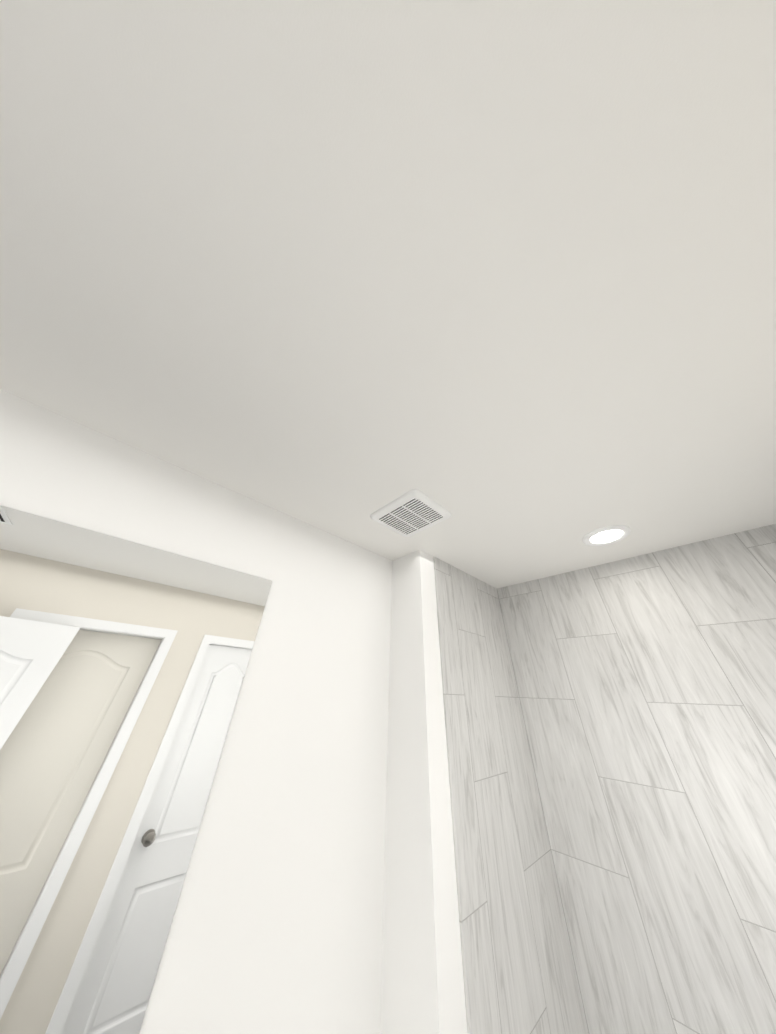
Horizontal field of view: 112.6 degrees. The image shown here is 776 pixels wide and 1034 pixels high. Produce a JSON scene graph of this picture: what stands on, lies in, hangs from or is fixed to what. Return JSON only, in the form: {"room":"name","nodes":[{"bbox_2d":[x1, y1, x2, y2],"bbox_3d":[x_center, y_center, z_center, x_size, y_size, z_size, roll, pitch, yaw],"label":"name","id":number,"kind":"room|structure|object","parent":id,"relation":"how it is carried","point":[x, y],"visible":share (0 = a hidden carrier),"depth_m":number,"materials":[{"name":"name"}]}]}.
{"room":"bathroom","nodes":[
{"label":"bathroom","id":0,"kind":"room"},
{"bbox_2d":[0,389,391,1033],"bbox_3d":[-0.929,0.826,0.335,4.488,2.440,0.140,29,-43,-34],"label":"wall","id":1,"kind":"structure","parent":0,"point":[276,927],"depth_m":0.84,"materials":[{"name":"white paint"}]},
{"bbox_2d":[0,505,271,1033],"bbox_3d":[-1.024,0.434,0.358,1.448,1.122,0.004,29,-43,-34],"label":"doorway","id":2,"kind":"object","parent":1,"relation":"attached to","point":[123,665],"visible":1,"depth_m":0.63,"materials":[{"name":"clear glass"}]},
{"bbox_2d":[0,0,775,588],"bbox_3d":[-0.230,-0.595,0.467,4.488,0.100,2.048,29,-43,-34],"label":"ceiling","id":3,"kind":"structure","parent":0,"point":[496,278],"depth_m":0.50,"materials":[{"name":"white paint"}]},
{"bbox_2d":[370,489,451,536],"bbox_3d":[0.105,0.000,1.215,0.270,0.017,0.298,29,-43,-34],"label":"ceiling vent","id":4,"kind":"object","parent":3,"relation":"in","point":[409,513],"visible":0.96,"depth_m":1.19,"materials":[{"name":"white plastic"}]},
{"bbox_2d":[582,525,630,545],"bbox_3d":[1.102,0.099,1.308,0.200,0.010,0.200,29,-43,-34],"label":"recessed light","id":5,"kind":"object","parent":3,"relation":"in","point":[600,536],"visible":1,"depth_m":1.30,"materials":[{"name":"white paint"}]},
{"bbox_2d":[380,550,466,1033],"bbox_3d":[0.394,1.428,1.140,0.906,2.440,0.228,29,-43,-34],"label":"wall","id":6,"kind":"structure","parent":0,"point":[422,989],"depth_m":0.93,"materials":[{"name":"white paint"}]},
{"bbox_2d":[433,557,588,1033],"bbox_3d":[0.526,1.203,1.239,0.773,1.950,0.008,29,-43,-34],"label":"tile","id":7,"kind":"structure","parent":6,"relation":"attached to","point":[519,972],"depth_m":1.09,"materials":[{"name":"grey tile"}]},
{"bbox_3d":[1.351,1.313,0.917,0.140,2.440,1.908,29,-43,-34],"label":"wall","id":8,"kind":"structure","parent":0,"visible":0},
{"bbox_2d":[497,524,775,1033],"bbox_3d":[1.336,1.064,0.987,0.008,1.950,1.524,29,-43,-34],"label":"tile","id":9,"kind":"structure","parent":8,"relation":"attached to","point":[646,685],"depth_m":1.12,"materials":[{"name":"grey tile"}]}
]}

